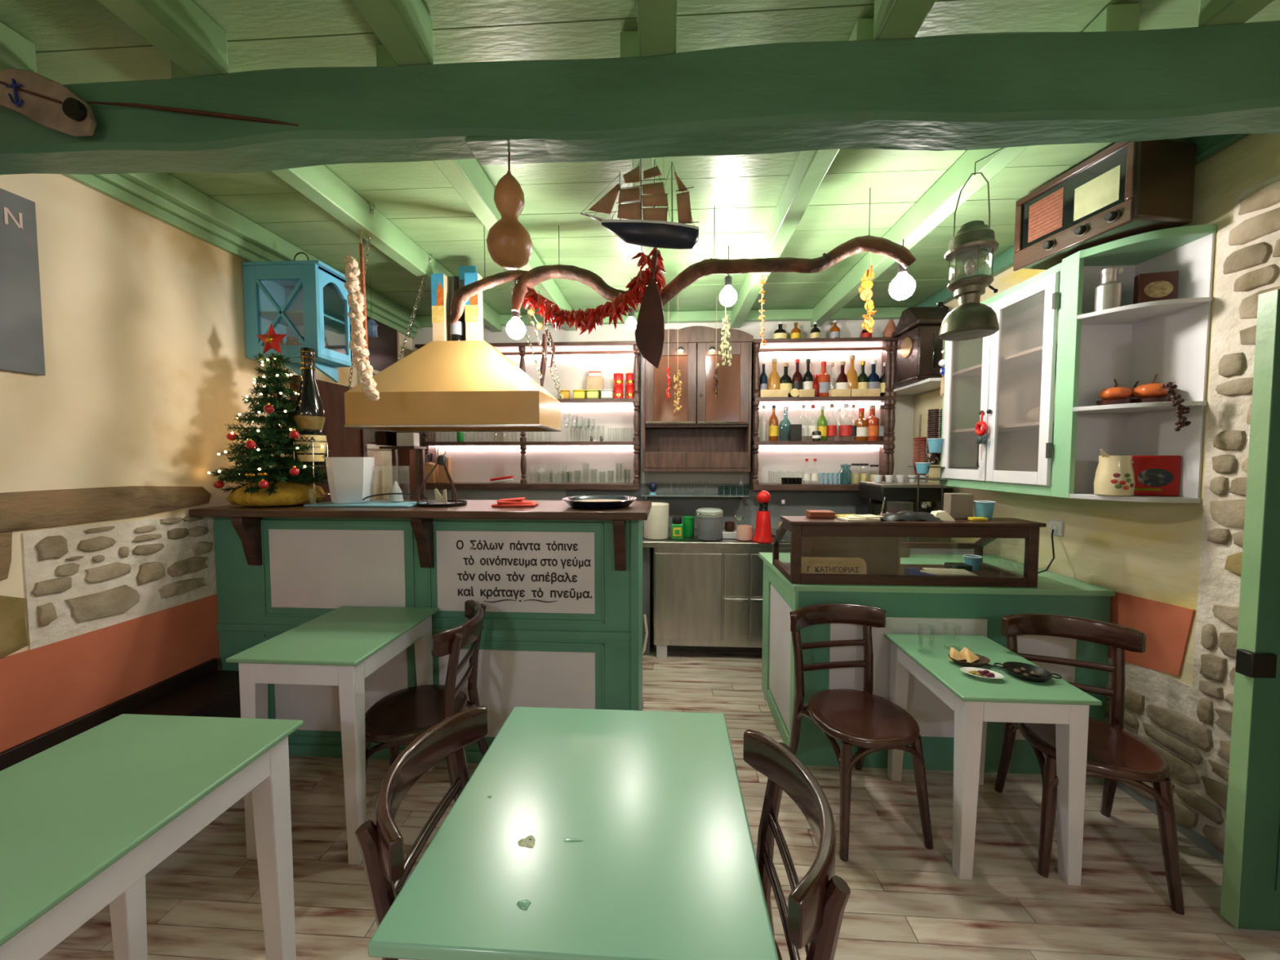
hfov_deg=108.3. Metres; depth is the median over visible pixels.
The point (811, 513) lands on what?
notebook
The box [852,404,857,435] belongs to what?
bottle
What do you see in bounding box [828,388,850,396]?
wooden box
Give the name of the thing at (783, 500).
bottle
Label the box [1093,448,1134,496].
jug
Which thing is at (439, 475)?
knife block
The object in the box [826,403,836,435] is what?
bottle
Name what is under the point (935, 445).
paper cup
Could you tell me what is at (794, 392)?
round tin
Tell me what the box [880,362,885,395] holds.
bottle
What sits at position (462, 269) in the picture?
sign
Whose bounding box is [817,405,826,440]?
bottle
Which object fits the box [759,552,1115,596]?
countertop
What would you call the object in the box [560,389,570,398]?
tub
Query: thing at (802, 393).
wooden box
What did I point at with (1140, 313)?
corner shelf
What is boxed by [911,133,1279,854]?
wall
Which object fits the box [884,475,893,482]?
cup
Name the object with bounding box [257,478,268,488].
bauble
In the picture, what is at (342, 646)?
dining table
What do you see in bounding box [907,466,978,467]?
shelf
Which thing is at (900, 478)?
cup
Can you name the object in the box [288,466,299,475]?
bauble
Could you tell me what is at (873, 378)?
bottle
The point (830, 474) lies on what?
cup
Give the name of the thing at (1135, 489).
print
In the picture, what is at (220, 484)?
bauble
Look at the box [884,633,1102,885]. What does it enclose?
dining table
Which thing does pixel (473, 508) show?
countertop
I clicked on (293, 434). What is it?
bauble
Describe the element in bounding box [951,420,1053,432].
shelf
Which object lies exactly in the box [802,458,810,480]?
bottle
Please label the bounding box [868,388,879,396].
wooden box
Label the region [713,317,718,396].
string
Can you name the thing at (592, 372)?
carton
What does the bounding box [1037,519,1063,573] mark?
wall socket
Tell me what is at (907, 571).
folder
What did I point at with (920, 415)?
rack
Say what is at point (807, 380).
bottle
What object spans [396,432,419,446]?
carton
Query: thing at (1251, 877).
door
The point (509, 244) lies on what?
gourd
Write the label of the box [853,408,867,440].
bottle
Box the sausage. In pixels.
[540,321,555,386]
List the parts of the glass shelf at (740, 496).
glass pane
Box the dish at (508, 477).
[489,475,513,483]
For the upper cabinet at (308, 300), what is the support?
attached to the wall at (108, 592)
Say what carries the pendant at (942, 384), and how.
attached to the charm at (942, 362)
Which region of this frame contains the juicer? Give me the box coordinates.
[752,490,777,543]
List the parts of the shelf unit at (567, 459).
turned post, turned post, turned post, turned post, turned post, cornice, shelf, shelf, shelf, turned post, turned post, turned post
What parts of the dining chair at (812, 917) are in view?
leg, leg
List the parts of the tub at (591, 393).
lid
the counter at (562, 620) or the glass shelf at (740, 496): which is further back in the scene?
the glass shelf at (740, 496)
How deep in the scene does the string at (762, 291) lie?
2.81 m
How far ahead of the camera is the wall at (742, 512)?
4.01 m
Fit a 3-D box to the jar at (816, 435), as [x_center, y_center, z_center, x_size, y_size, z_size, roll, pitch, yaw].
[1.444,-0.359,3.778,0.069,0.080,0.069,0,3,3]
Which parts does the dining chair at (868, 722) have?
leg, rail, leg, seat, leg, leg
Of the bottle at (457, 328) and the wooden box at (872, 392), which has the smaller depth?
the bottle at (457, 328)
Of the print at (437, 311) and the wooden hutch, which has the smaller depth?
the print at (437, 311)
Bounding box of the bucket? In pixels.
[324,457,374,504]
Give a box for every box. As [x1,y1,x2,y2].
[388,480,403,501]
[759,389,777,397]
[777,389,788,396]
[797,389,814,396]
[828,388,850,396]
[850,388,868,396]
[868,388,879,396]
[1132,455,1181,496]
[1133,270,1178,304]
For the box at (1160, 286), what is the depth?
1.86 m
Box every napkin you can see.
[491,497,537,506]
[930,510,955,520]
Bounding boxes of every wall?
[0,173,412,751]
[412,319,914,626]
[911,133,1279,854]
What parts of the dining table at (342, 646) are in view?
leg, leg, leg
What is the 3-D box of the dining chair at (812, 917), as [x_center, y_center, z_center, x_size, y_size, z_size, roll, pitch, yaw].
[0.142,1.043,0.958,0.485,0.834,0.462,0,3,3]
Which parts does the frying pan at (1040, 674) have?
pan handle, pan handle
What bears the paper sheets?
in the display case
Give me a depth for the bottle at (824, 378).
3.79 m
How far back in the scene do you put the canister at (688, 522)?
3.57 m
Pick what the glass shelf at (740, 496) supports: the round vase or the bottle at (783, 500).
the round vase
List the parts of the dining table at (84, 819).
leg, leg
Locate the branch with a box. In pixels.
[448,187,916,324]
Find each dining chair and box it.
[346,600,488,849]
[355,705,487,959]
[742,728,850,959]
[789,603,933,861]
[994,613,1185,915]
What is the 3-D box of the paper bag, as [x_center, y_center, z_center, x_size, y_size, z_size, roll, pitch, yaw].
[-0.388,-0.784,3.983,0.146,0.200,0.054,0,3,3]
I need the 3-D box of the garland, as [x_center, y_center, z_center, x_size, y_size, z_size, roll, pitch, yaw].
[-0.288,-0.897,2.374,0.701,0.307,0.197,1,3,13]
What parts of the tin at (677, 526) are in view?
lid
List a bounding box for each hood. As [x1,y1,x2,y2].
[343,202,563,432]
[944,220,999,262]
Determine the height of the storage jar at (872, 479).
0.160 m
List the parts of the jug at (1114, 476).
spout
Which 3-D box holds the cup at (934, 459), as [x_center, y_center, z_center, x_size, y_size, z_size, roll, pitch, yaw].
[1.962,-0.139,3.085,0.090,0.075,0.090,0,3,3]
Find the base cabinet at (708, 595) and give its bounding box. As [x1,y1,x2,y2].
[642,528,791,657]
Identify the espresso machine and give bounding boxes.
[858,481,954,542]
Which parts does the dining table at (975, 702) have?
leg, leg, leg, leg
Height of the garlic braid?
0.955 m
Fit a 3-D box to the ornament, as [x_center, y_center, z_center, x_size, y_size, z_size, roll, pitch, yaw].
[2.026,-1.218,3.733,0.110,0.170,0.075,0,3,3]
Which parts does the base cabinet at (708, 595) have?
door, drawer, drawer, handle, drawer, drawer, handle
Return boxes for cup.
[724,521,734,531]
[818,472,823,478]
[818,478,823,484]
[823,472,828,478]
[823,478,828,484]
[828,472,833,478]
[828,478,833,484]
[833,472,838,478]
[833,478,837,484]
[837,472,842,478]
[837,478,842,484]
[873,475,882,482]
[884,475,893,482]
[896,475,906,482]
[907,475,917,482]
[912,463,926,475]
[915,462,930,473]
[919,475,928,482]
[926,453,941,465]
[927,438,943,453]
[963,554,982,570]
[973,500,995,519]
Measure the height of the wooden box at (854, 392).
0.060 m
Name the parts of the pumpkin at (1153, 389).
stem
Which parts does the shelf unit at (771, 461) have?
turned post, turned post, turned post, shelf, shelf, shelf, cornice, turned post, turned post, turned post, turned post, turned post, turned post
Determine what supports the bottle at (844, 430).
on the shelf unit at (771, 461)
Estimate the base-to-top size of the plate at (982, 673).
0.026 m
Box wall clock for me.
[891,306,950,387]
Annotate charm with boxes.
[938,339,945,396]
[974,412,987,466]
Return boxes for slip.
[433,488,447,503]
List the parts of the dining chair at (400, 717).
leg, leg, seat, leg, rail, leg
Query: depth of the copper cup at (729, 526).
3.52 m
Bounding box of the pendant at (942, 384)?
[940,377,944,396]
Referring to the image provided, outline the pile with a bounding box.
[835,514,884,521]
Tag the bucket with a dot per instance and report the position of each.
(350, 479)
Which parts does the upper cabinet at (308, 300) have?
door, frame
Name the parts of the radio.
knob, dial glass, frame, knob, knob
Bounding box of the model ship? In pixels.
[580,158,699,249]
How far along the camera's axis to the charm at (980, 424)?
2.51 m
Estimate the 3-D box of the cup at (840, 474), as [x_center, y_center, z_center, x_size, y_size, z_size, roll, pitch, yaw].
[1.651,-0.035,3.811,0.038,0.045,0.038,0,3,3]
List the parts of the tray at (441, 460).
arm, ring handle, knob, arm, arm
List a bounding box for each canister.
[644,502,669,539]
[682,515,694,537]
[695,507,723,541]
[1093,266,1124,311]
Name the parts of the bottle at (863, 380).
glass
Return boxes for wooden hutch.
[642,325,753,471]
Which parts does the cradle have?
leg, leg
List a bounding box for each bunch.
[631,247,666,306]
[673,295,681,412]
[716,274,732,367]
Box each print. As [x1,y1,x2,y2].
[431,273,444,306]
[431,305,444,322]
[436,282,444,306]
[464,272,478,305]
[465,305,478,322]
[470,280,478,305]
[1134,488,1161,491]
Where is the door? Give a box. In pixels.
[1220,288,1279,931]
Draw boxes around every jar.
[279,338,284,345]
[285,337,299,345]
[324,337,328,348]
[812,431,821,440]
[851,463,860,484]
[859,463,868,481]
[869,464,879,481]
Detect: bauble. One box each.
[213,480,224,488]
[226,431,236,440]
[244,439,256,448]
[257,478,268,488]
[263,403,274,413]
[288,429,299,438]
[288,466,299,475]
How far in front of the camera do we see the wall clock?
3.32 m
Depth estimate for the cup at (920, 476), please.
3.48 m
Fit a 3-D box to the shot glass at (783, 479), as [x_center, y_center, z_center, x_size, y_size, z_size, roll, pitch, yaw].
[1.181,0.007,3.801,0.038,0.055,0.038,0,3,3]
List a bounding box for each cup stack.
[912,436,928,475]
[925,408,942,465]
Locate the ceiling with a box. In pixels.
[0,0,1279,332]
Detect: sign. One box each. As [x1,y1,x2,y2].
[458,265,476,280]
[800,556,866,574]
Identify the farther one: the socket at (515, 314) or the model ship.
the socket at (515, 314)
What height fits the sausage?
0.737 m
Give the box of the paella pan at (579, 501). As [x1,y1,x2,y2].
[561,495,637,508]
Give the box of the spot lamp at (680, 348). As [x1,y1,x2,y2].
[678,346,683,351]
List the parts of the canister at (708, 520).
lid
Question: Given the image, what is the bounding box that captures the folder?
[903,567,936,575]
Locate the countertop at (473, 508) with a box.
[188,498,651,519]
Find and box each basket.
[947,647,990,667]
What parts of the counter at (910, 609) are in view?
frame, frame, panel, frame, frame, panel, panel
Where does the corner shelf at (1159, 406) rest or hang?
attached to the upper cabinet at (1050, 337)
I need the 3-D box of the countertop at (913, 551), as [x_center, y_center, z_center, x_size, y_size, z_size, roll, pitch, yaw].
[1.712,0.911,3.129,1.050,0.885,0.351,0,3,3]
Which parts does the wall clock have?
cornice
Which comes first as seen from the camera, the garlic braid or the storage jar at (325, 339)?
the garlic braid
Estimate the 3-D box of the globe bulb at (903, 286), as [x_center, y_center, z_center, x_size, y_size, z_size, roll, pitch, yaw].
[1.252,-1.004,2.204,0.112,0.282,0.112,0,3,3]
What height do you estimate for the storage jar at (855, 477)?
0.170 m
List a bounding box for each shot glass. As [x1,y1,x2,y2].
[781,477,786,484]
[785,477,790,484]
[789,477,794,484]
[793,477,798,484]
[797,477,802,484]
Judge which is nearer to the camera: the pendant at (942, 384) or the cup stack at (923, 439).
the pendant at (942, 384)
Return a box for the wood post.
[397,448,417,499]
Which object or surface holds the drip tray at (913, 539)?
on the espresso machine
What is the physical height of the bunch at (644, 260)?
0.298 m
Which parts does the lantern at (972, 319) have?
pump knob, fuel tank, valve knob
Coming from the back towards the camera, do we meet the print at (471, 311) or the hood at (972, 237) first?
the print at (471, 311)
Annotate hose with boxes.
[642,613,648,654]
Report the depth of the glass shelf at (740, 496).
3.83 m
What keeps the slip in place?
in the tray at (441, 460)
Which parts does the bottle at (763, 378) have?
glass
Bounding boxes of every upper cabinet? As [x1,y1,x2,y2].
[241,260,352,382]
[939,223,1216,503]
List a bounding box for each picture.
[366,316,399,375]
[1137,468,1173,486]
[1143,280,1173,297]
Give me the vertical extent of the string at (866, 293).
0.543 m
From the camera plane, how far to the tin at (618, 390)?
3.87 m
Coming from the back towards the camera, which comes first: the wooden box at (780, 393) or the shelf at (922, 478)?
the wooden box at (780, 393)
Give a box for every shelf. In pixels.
[259,311,344,326]
[379,445,426,499]
[640,493,748,499]
[644,424,747,428]
[893,377,941,395]
[906,477,975,480]
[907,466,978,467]
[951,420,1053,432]
[952,341,1057,375]
[1069,492,1200,503]
[1072,400,1206,413]
[1076,297,1212,324]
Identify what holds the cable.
on the tray at (371, 504)
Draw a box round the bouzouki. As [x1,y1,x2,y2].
[0,67,298,136]
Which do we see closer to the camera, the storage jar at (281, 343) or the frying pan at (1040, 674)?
the frying pan at (1040, 674)
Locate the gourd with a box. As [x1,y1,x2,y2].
[486,151,533,270]
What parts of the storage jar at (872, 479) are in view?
lid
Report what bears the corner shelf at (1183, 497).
attached to the upper cabinet at (1050, 337)
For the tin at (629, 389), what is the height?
0.106 m
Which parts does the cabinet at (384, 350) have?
frame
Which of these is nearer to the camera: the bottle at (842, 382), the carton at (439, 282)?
the carton at (439, 282)
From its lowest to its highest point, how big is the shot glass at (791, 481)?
0.055 m
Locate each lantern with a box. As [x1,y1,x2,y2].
[366,275,377,337]
[937,147,1003,341]
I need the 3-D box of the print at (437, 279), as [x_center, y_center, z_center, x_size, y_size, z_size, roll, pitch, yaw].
[-1.216,-1.143,2.776,0.076,0.190,0.002,0,3,3]
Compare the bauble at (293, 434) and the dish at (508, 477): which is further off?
the dish at (508, 477)
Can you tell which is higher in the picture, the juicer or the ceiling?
the ceiling
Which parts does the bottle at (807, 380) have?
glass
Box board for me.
[1053,389,1055,404]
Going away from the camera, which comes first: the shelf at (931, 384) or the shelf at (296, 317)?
the shelf at (296, 317)
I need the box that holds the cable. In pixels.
[362,493,428,503]
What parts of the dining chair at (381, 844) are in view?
leg, rail, leg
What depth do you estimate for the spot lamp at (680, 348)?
3.69 m
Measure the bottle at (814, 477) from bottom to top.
0.210 m
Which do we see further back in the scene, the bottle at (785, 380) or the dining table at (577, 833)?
the bottle at (785, 380)
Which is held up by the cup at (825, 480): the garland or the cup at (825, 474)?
the cup at (825, 474)
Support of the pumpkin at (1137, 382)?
on the upper cabinet at (1050, 337)
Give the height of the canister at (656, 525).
0.265 m
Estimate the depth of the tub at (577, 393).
3.87 m
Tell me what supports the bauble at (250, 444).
hanging from the tree
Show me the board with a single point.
(1055, 389)
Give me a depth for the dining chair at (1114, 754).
1.75 m
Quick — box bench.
[0,657,240,771]
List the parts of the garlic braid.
garlic bulb, garlic bulb, garlic bulb, garlic bulb, garlic bulb, garlic bulb, garlic bulb, garlic bulb, garlic bulb, garlic bulb, garlic bulb, garlic bulb, garlic bulb, garlic bulb, garlic bulb, garlic bulb, garlic bulb, garlic bulb, garlic bulb, garlic bulb, garlic bulb, garlic bulb, garlic bulb, garlic bulb, garlic bulb, garlic bulb, garlic bulb, garlic bulb, garlic bulb, garlic bulb, garlic bulb, garlic bulb, garlic bulb, garlic bulb, garlic bulb, garlic bulb, garlic bulb, garlic bulb, garlic bulb, garlic bulb, garlic bulb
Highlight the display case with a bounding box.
[772,510,1046,587]
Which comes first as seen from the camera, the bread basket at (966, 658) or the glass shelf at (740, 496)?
the bread basket at (966, 658)
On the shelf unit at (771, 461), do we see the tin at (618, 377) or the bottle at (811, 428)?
the bottle at (811, 428)
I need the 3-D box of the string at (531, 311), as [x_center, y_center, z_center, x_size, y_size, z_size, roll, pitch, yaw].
[-0.612,-0.961,2.668,0.085,0.164,0.099,0,3,3]
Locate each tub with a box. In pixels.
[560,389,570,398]
[572,389,586,398]
[586,389,599,398]
[600,389,613,398]
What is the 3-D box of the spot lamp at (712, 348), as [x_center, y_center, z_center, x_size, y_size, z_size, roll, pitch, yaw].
[0.576,-1.044,3.692,0.052,0.042,0.052,0,3,3]
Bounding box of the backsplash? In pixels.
[565,483,860,528]
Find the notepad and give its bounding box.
[835,514,856,517]
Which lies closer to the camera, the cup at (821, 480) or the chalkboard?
the chalkboard
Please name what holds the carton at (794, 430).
on the shelf unit at (771, 461)
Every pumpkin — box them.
[1098,378,1132,399]
[1128,381,1138,397]
[1132,373,1169,398]
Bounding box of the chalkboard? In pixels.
[0,188,45,375]
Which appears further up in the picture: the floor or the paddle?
the paddle
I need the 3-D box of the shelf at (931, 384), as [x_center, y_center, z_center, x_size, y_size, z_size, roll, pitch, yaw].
[2.148,-0.708,3.524,0.265,0.022,0.710,0,3,3]
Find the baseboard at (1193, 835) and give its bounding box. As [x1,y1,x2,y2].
[1116,780,1223,863]
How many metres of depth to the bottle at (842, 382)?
3.80 m
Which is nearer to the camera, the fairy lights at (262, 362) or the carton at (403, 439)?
the fairy lights at (262, 362)
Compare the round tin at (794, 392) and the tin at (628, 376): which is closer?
the round tin at (794, 392)
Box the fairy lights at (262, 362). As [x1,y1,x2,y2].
[208,358,325,474]
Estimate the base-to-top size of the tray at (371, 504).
0.009 m
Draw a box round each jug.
[886,501,913,557]
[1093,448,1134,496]
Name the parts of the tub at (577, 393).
lid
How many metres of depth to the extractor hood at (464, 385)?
2.58 m
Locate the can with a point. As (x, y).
(460, 434)
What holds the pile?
on the display case
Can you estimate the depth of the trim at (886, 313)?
3.90 m
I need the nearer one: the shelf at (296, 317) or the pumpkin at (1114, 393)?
the pumpkin at (1114, 393)
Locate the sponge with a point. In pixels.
(972, 518)
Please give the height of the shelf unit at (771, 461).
1.220 m
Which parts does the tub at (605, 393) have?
lid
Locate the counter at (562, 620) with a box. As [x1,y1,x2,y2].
[213,516,642,763]
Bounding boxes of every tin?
[613,373,623,386]
[613,386,623,398]
[625,373,634,386]
[625,386,634,398]
[671,516,683,539]
[790,388,799,396]
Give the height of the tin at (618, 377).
0.106 m
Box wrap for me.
[225,476,324,506]
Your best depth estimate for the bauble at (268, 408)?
2.12 m
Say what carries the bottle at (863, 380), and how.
on the shelf unit at (771, 461)
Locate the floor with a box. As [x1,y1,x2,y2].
[39,626,1279,959]
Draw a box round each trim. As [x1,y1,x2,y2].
[61,172,422,338]
[418,306,909,327]
[915,133,1250,306]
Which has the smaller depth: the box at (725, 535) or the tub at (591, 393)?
the box at (725, 535)
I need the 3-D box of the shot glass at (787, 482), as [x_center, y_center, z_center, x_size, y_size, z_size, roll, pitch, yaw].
[1.213,0.008,3.799,0.038,0.055,0.038,0,3,3]
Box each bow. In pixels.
[244,473,254,476]
[257,472,267,475]
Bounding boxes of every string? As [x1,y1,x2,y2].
[528,308,542,329]
[665,350,670,399]
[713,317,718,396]
[758,275,766,345]
[858,233,876,333]
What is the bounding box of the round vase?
[648,482,657,494]
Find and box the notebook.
[805,510,835,518]
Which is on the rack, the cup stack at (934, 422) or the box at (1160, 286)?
the cup stack at (934, 422)
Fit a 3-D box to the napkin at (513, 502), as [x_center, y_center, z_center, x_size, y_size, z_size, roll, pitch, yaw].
[-0.632,0.110,2.343,0.210,0.041,0.126,0,3,-2]
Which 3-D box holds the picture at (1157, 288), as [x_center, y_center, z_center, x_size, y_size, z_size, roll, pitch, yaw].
[2.088,-0.768,1.861,0.092,0.066,0.003,1,3,17]
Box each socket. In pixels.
[511,311,519,318]
[627,307,634,317]
[724,275,732,286]
[897,262,907,274]
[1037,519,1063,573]
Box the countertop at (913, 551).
[910,548,989,555]
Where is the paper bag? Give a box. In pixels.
[586,377,603,398]
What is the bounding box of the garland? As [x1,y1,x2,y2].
[522,267,649,334]
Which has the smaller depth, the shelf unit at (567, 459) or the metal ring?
the metal ring
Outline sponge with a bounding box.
[968,516,987,520]
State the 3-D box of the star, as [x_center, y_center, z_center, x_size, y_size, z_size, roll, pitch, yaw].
[-1.885,-0.724,2.365,0.155,0.159,0.063,1,3,25]
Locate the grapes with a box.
[1160,382,1191,431]
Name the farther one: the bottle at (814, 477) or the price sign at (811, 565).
the bottle at (814, 477)
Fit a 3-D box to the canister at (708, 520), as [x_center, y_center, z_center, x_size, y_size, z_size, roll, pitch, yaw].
[0.525,0.332,3.494,0.212,0.230,0.212,0,3,3]
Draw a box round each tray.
[303,501,426,506]
[417,446,467,506]
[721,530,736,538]
[911,537,951,542]
[944,562,972,571]
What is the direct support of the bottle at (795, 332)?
on the shelf unit at (771, 461)
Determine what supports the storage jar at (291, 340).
in the upper cabinet at (308, 300)
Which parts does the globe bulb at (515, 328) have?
bulb glass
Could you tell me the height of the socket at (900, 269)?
0.063 m
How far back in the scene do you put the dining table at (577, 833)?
0.87 m
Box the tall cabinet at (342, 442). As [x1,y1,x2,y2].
[289,375,367,498]
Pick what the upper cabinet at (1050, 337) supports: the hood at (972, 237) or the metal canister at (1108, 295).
the metal canister at (1108, 295)
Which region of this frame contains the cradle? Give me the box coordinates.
[293,440,331,503]
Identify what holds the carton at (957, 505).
on the display case
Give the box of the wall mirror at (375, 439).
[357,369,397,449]
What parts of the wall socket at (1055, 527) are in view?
cord, plate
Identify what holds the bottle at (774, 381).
on the shelf unit at (771, 461)
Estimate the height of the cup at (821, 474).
0.045 m
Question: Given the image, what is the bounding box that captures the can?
[457,431,463,441]
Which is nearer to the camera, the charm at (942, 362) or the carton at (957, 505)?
the carton at (957, 505)
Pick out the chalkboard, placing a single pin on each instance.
(21, 333)
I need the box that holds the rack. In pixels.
[906,413,978,542]
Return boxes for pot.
[736,524,752,541]
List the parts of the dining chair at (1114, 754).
leg, leg, rail, seat, leg, leg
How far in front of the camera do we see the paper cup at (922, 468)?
2.97 m
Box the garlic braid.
[343,229,379,400]
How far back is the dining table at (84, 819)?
1.03 m
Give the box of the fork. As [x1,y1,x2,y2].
[985,663,1033,676]
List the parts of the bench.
seat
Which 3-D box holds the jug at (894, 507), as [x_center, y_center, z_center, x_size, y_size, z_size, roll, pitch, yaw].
[1.613,0.306,2.877,0.148,0.340,0.148,0,3,3]
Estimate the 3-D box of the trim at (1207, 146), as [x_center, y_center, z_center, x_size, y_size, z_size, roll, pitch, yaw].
[2.205,-1.320,2.564,0.050,0.095,2.600,0,3,3]
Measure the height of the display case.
0.351 m
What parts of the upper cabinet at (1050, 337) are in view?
door, panel, knob, frame, door, panel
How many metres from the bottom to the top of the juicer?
0.375 m
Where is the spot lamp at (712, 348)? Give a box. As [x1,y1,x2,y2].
[708,346,715,351]
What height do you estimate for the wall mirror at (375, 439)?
0.610 m
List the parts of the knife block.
knife handle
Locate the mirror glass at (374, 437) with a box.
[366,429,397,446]
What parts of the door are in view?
panel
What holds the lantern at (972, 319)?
hanging from the ceiling
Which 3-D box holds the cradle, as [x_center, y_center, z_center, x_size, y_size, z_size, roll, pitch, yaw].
[-1.740,-0.040,2.449,0.168,0.333,0.168,0,3,3]
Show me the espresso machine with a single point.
(874, 496)
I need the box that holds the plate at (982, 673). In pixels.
[960,666,1004,679]
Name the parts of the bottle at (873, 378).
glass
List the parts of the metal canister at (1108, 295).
knob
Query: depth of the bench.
2.00 m
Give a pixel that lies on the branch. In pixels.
(899, 253)
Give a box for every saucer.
[1095,398,1134,405]
[1133,396,1171,403]
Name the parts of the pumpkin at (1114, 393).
stem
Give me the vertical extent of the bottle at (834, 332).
0.166 m
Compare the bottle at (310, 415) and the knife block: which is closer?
the bottle at (310, 415)
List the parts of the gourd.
cord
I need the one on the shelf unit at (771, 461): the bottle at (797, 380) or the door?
the bottle at (797, 380)
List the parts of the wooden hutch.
panel, rail, door, door pane, panel, panel, rail, door pane, door, panel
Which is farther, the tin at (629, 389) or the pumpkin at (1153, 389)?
the tin at (629, 389)
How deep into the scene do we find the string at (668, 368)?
3.57 m
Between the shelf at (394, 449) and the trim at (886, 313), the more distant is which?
the trim at (886, 313)
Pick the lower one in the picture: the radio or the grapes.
the grapes
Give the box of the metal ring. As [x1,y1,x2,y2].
[293,252,309,260]
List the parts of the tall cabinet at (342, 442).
panel, door, door post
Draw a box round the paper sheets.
[920,568,977,576]
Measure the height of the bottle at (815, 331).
0.154 m
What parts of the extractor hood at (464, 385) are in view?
chain, chain, chain, chain, chain, chain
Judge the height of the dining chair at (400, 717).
0.844 m
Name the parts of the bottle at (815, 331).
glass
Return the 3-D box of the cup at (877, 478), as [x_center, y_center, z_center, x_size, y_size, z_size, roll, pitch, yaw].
[1.813,-0.009,3.522,0.064,0.055,0.062,0,3,3]
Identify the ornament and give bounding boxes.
[883,318,896,337]
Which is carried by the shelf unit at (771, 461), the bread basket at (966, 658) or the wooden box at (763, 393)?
the wooden box at (763, 393)
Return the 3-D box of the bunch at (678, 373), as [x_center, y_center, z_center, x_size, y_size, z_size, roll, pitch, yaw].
[0.291,-0.969,3.567,0.067,0.890,0.063,0,3,3]
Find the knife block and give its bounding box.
[425,453,451,483]
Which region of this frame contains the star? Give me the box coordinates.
[256,324,286,354]
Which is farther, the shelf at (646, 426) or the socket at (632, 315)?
the shelf at (646, 426)
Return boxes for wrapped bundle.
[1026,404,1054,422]
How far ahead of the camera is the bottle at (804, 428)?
3.83 m
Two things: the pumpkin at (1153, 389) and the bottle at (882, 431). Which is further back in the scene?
the bottle at (882, 431)
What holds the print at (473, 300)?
on the carton at (473, 306)
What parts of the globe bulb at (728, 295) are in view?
bulb glass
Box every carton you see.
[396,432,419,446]
[431,273,449,341]
[464,272,483,340]
[588,368,600,377]
[788,424,801,440]
[943,493,973,519]
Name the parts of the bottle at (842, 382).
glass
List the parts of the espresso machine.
plate, filter handle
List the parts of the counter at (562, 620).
panel, moulding, moulding, panel, rail, panel, moulding, panel, moulding, corner post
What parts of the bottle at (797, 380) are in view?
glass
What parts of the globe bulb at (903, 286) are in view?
bulb glass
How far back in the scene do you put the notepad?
2.38 m
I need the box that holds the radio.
[1013,138,1196,271]
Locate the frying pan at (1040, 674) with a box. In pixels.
[994,661,1062,682]
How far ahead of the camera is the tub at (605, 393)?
3.86 m
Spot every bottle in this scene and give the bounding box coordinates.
[293,347,326,465]
[449,275,463,341]
[759,364,767,391]
[768,358,780,389]
[768,404,778,440]
[773,321,786,338]
[778,499,786,533]
[779,362,792,396]
[779,406,788,423]
[791,322,800,338]
[791,359,802,390]
[801,404,808,436]
[802,359,813,389]
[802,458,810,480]
[807,404,817,436]
[809,321,820,337]
[810,458,818,480]
[813,374,819,396]
[817,361,830,396]
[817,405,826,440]
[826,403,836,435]
[829,320,839,337]
[835,361,848,389]
[838,403,852,435]
[846,355,857,389]
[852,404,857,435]
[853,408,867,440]
[857,360,868,388]
[861,329,871,337]
[866,404,879,440]
[867,360,879,388]
[879,404,884,436]
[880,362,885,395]
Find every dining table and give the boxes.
[0,713,303,959]
[225,605,439,865]
[368,706,778,959]
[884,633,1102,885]
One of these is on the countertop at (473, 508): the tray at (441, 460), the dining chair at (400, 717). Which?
the tray at (441, 460)
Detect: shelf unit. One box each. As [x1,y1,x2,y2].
[414,341,640,489]
[749,337,897,490]
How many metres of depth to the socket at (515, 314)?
2.51 m
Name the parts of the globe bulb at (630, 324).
bulb glass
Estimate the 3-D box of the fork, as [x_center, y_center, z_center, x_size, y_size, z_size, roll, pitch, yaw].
[1.422,0.735,1.795,0.165,0.006,0.012,3,4,43]
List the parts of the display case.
frame, rail, board, black apron, frame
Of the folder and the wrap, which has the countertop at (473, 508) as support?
the wrap
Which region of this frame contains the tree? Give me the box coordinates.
[211,352,329,496]
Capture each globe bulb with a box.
[506,280,525,339]
[625,277,636,330]
[719,245,737,306]
[888,239,915,300]
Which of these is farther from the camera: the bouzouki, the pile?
the pile
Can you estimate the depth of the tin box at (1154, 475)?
1.88 m
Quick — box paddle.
[635,247,665,368]
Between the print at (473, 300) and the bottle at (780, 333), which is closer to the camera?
the print at (473, 300)
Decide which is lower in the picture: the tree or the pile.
the pile
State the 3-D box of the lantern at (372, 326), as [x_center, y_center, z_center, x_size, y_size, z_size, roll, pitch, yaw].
[-1.841,-1.187,3.163,0.078,0.408,0.078,-1,3,-19]

